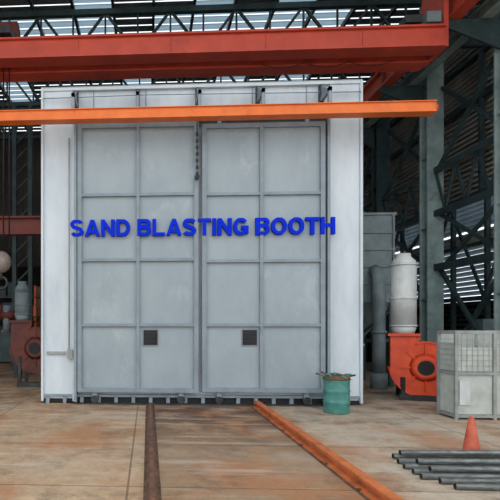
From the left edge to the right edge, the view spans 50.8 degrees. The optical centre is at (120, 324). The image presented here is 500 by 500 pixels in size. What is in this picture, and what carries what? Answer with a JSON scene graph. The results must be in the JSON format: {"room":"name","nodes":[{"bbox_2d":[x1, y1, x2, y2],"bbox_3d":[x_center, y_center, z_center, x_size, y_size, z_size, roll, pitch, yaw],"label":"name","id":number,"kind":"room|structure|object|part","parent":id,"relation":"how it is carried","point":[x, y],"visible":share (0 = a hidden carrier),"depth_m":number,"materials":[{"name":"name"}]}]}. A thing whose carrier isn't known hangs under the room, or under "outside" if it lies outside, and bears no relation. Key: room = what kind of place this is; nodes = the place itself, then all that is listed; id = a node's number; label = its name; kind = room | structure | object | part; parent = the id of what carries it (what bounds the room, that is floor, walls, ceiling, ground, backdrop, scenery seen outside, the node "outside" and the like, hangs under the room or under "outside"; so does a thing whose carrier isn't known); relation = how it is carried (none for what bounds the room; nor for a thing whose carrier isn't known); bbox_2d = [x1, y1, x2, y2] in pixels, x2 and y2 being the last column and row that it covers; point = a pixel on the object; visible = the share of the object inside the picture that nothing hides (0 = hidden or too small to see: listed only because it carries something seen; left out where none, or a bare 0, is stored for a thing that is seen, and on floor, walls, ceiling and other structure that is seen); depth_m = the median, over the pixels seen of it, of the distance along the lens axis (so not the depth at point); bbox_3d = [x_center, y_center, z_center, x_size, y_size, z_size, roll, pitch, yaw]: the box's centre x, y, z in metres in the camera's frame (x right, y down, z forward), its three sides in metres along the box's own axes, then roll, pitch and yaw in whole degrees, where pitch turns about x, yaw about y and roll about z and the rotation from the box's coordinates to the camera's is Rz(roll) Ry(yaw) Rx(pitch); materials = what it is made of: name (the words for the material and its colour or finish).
{"room":"workshop","nodes":[
{"label":"workshop","id":0,"kind":"room"},
{"bbox_2d":[0,267,40,326],"bbox_3d":[-0.464,-4.000,32.122,23.600,11.200,0.100,0,0,3],"label":"wall","id":1,"kind":"structure","parent":0,"point":[20,270],"depth_m":32.39,"materials":[{"name":"metal"}]},
{"bbox_2d":[0,107,40,139],"bbox_3d":[-1.022,-8.530,20.886,23.300,1.400,0.160,0,0,3],"label":"roof truss","id":2,"kind":"object","parent":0,"point":[6,137],"depth_m":21.01,"materials":[{"name":"metal"}]},
{"bbox_2d":[0,73,404,107],"bbox_3d":[-1.190,-8.530,17.790,23.300,1.400,0.160,0,0,3],"label":"roof truss","id":3,"kind":"object","parent":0,"point":[35,103],"depth_m":17.82,"materials":[{"name":"metal"}]},
{"bbox_2d":[0,0,418,131],"bbox_3d":[-1.148,-9.435,19.581,23.590,0.070,26.980,0,0,3],"label":"ceiling","id":4,"kind":"structure","parent":0,"point":[321,15],"depth_m":15.54,"materials":[{"name":"grey metal"}]},
{"bbox_2d":[0,0,448,289],"bbox_3d":[-1.492,-4.244,11.848,18.140,6.833,1.700,0,0,3],"label":"crane","id":5,"kind":"object","parent":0,"point":[413,44],"visible":1,"depth_m":11.33,"materials":[{"name":"red paint"}]},
{"bbox_2d":[0,0,477,131],"bbox_3d":[-1.169,-9.320,19.091,23.680,0.140,26.000,0,0,3],"label":"roof","id":6,"kind":"structure","parent":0,"point":[390,13],"depth_m":15.35,"materials":[{"name":"grey metal"}]},
{"bbox_2d":[0,0,485,48],"bbox_3d":[-1.357,-8.530,14.695,23.300,1.400,0.160,0,0,3],"label":"roof truss","id":7,"kind":"object","parent":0,"point":[304,6],"depth_m":14.42,"materials":[{"name":"metal"}]},
{"bbox_2d":[0,362,499,499],"bbox_3d":[0.541,1.700,9.985,50.000,0.200,60.000,0,0,3],"label":"floor","id":8,"kind":"structure","parent":0,"point":[52,450],"depth_m":6.58,"materials":[{"name":"concrete"}]},
{"bbox_2d":[0,305,21,377],"bbox_3d":[-3.497,0.500,15.312,0.900,2.200,0.700,0,0,3],"label":"machine","id":9,"kind":"object","parent":8,"relation":"on","point":[6,314],"visible":0.77,"depth_m":15.02,"materials":[{"name":"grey metal"}]},
{"bbox_2d":[0,131,40,266],"bbox_3d":[-5.649,-3.500,22.358,5.300,10.200,0.120,0,0,3],"label":"wall","id":10,"kind":"structure","parent":8,"relation":"on","point":[22,160],"depth_m":22.26,"materials":[{"name":"grey metal"}]},
{"bbox_2d":[0,216,40,235],"bbox_3d":[-3.058,-0.731,14.186,3.077,4.662,0.300,0,0,3],"label":"frame","id":11,"kind":"object","parent":8,"relation":"on","point":[19,225],"visible":0.17,"depth_m":14.14,"materials":[{"name":"paint"}]},
{"bbox_2d":[0,282,40,332],"bbox_3d":[-5.237,-0.071,20.714,3.700,3.342,0.800,0,0,3],"label":"storage rack","id":12,"kind":"object","parent":8,"relation":"on","point":[6,293],"visible":0.21,"depth_m":20.39,"materials":[{"name":"orange metal"}]},
{"bbox_2d":[12,105,32,369],"bbox_3d":[-3.504,-3.100,17.785,0.714,9.400,0.140,0,0,3],"label":"lattice column","id":13,"kind":"structure","parent":8,"relation":"on","point":[29,132],"depth_m":17.73,"materials":[{"name":"teal metal"}]},
{"bbox_2d":[8,281,40,386],"bbox_3d":[-2.236,0.230,13.288,1.300,2.740,0.945,0,0,3],"label":"exhaust fan","id":14,"kind":"object","parent":8,"relation":"on","point":[25,350],"visible":0.69,"depth_m":12.93,"materials":[{"name":"red paint"}]},
{"bbox_3d":[-2.188,1.205,13.283,0.960,0.790,0.830,0,0,3],"label":"frame","id":15,"kind":"part","parent":14,"relation":"part of","materials":[{"name":"metal"}]},
{"bbox_2d":[143,402,161,499],"bbox_3d":[0.335,1.565,5.440,0.170,0.070,8.900,0,0,3],"label":"track","id":16,"kind":"object","parent":8,"relation":"on","point":[152,485],"visible":1,"depth_m":5.77,"materials":[{"name":"brown metal"}]},
{"bbox_2d":[41,79,362,406],"bbox_3d":[1.777,-1.645,13.844,6.456,6.490,8.600,0,0,3],"label":"booth","id":17,"kind":"object","parent":8,"relation":"on","point":[196,263],"visible":0.91,"depth_m":9.99,"materials":[{"name":"white paint"}]},
{"bbox_3d":[1.494,-3.500,9.814,0.100,1.300,0.080,0,0,3],"label":"pull chain","id":18,"kind":"part","parent":17,"relation":"part of","materials":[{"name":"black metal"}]},
{"bbox_2d":[0,100,438,125],"bbox_3d":[0.899,-4.037,9.575,9.960,0.205,0.240,0,0,3],"label":"beam","id":19,"kind":"structure","parent":17,"relation":"attached to","point":[407,108],"depth_m":9.44,"materials":[{"name":"orange metal"}]},
{"bbox_2d":[251,401,403,499],"bbox_3d":[2.412,1.540,5.327,0.250,0.120,8.900,0,0,3],"label":"track","id":20,"kind":"object","parent":8,"relation":"on","point":[359,481],"visible":1,"depth_m":5.66,"materials":[{"name":"orange metal"}]},
{"bbox_2d":[316,371,355,414],"bbox_3d":[3.927,1.227,9.170,0.518,0.747,0.556,0,0,-17],"label":"drum","id":21,"kind":"object","parent":8,"relation":"on","point":[336,386],"visible":1,"depth_m":8.97,"materials":[{"name":"green paint"}]},
{"bbox_2d":[363,72,389,371],"bbox_3d":[8.406,-3.850,17.271,1.720,10.900,0.600,0,0,3],"label":"steel column","id":22,"kind":"structure","parent":8,"relation":"on","point":[376,137],"depth_m":17.04,"materials":[{"name":"grey metal"}]},
{"bbox_2d":[363,0,479,100],"bbox_3d":[7.838,-7.107,19.355,0.300,0.625,23.500,0,0,3],"label":"beam","id":23,"kind":"structure","parent":22,"relation":"on","point":[458,9],"depth_m":13.95,"materials":[{"name":"red metal"}]},
{"bbox_2d":[363,54,493,338],"bbox_3d":[9.028,-2.652,17.237,0.285,7.965,12.026,0,0,3],"label":"cross","id":24,"kind":"object","parent":22,"relation":"attached to","point":[475,150],"visible":0.36,"depth_m":13.01,"materials":[{"name":"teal metal"}]},
{"bbox_2d":[363,0,499,127],"bbox_3d":[8.557,-6.950,19.316,0.250,0.300,23.500,0,0,3],"label":"beam","id":25,"kind":"structure","parent":22,"relation":"on","point":[489,8],"depth_m":12.52,"materials":[{"name":"red paint"},{"name":"steel"}]},
{"bbox_2d":[363,212,396,389],"bbox_3d":[6.071,-0.642,13.541,2.052,4.485,2.400,0,0,3],"label":"collector","id":26,"kind":"object","parent":8,"relation":"on","point":[379,231],"visible":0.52,"depth_m":12.85,"materials":[{"name":"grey metal"}]},
{"bbox_2d":[386,253,436,401],"bbox_3d":[6.498,0.029,10.866,1.303,3.141,0.945,0,0,23],"label":"fan","id":27,"kind":"object","parent":8,"relation":"on","point":[412,367],"visible":0.74,"depth_m":10.61,"materials":[{"name":"orange metal"}]},
{"bbox_3d":[6.542,1.355,10.850,0.960,0.490,0.843,0,0,23],"label":"frame","id":28,"kind":"part","parent":27,"relation":"part of","materials":[{"name":"metal"}]},
{"bbox_2d":[380,7,443,342],"bbox_3d":[8.239,-3.850,14.175,1.720,10.900,0.600,0,0,3],"label":"steel column","id":29,"kind":"structure","parent":8,"relation":"on","point":[431,128],"depth_m":13.94,"materials":[{"name":"grey metal"}]},
{"bbox_2d":[392,450,499,490],"bbox_3d":[4.667,1.534,5.345,3.102,0.129,1.401,0,0,3],"label":"bundle","id":30,"kind":"object","parent":8,"relation":"on","point":[464,469],"visible":1,"depth_m":5.36,"materials":[{"name":"grey metal"}]},
{"bbox_2d":[437,330,499,419],"bbox_3d":[6.303,0.848,8.672,1.300,1.504,0.550,0,0,3],"label":"crate","id":31,"kind":"object","parent":8,"relation":"on","point":[468,361],"visible":1,"depth_m":8.45,"materials":[{"name":"metal"}]},
{"bbox_2d":[462,416,479,449],"bbox_3d":[4.295,1.360,6.127,0.240,0.480,0.240,0,0,3],"label":"traffic cone","id":32,"kind":"object","parent":8,"relation":"on","point":[471,440],"visible":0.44,"depth_m":6.08,"materials":[{"name":"orange plastic"}]},
{"bbox_2d":[449,12,499,329],"bbox_3d":[8.071,-3.850,11.080,1.720,10.900,0.600,0,0,3],"label":"steel column","id":33,"kind":"structure","parent":8,"relation":"on","point":[486,31],"depth_m":11.22,"materials":[{"name":"grey metal"}]},
{"bbox_2d":[471,319,493,329],"bbox_3d":[9.471,0.725,12.606,0.850,1.750,1.600,0,0,3],"label":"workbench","id":34,"kind":"object","parent":8,"relation":"on","point":[483,324],"visible":0.06,"depth_m":12.62,"materials":[{"name":"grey metal"}]},
{"bbox_2d":[363,17,493,361],"bbox_3d":[10.631,-4.000,18.452,0.085,11.200,26.000,0,0,3],"label":"wall","id":35,"kind":"structure","parent":0,"point":[465,83],"depth_m":15.54,"materials":[{"name":"grey metal"}]},
{"bbox_2d":[395,196,493,298],"bbox_3d":[10.623,-2.260,18.453,0.120,3.060,25.600,0,0,3],"label":"window","id":36,"kind":"structure","parent":35,"relation":"in","point":[470,215],"depth_m":15.12,"materials":[{"name":"glass"}]},
{"bbox_2d":[363,3,493,361],"bbox_3d":[10.389,-3.850,18.465,0.210,10.900,25.600,0,0,3],"label":"wall girts","id":37,"kind":"structure","parent":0,"point":[479,53],"depth_m":14.34,"materials":[{"name":"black metal"}]}
]}

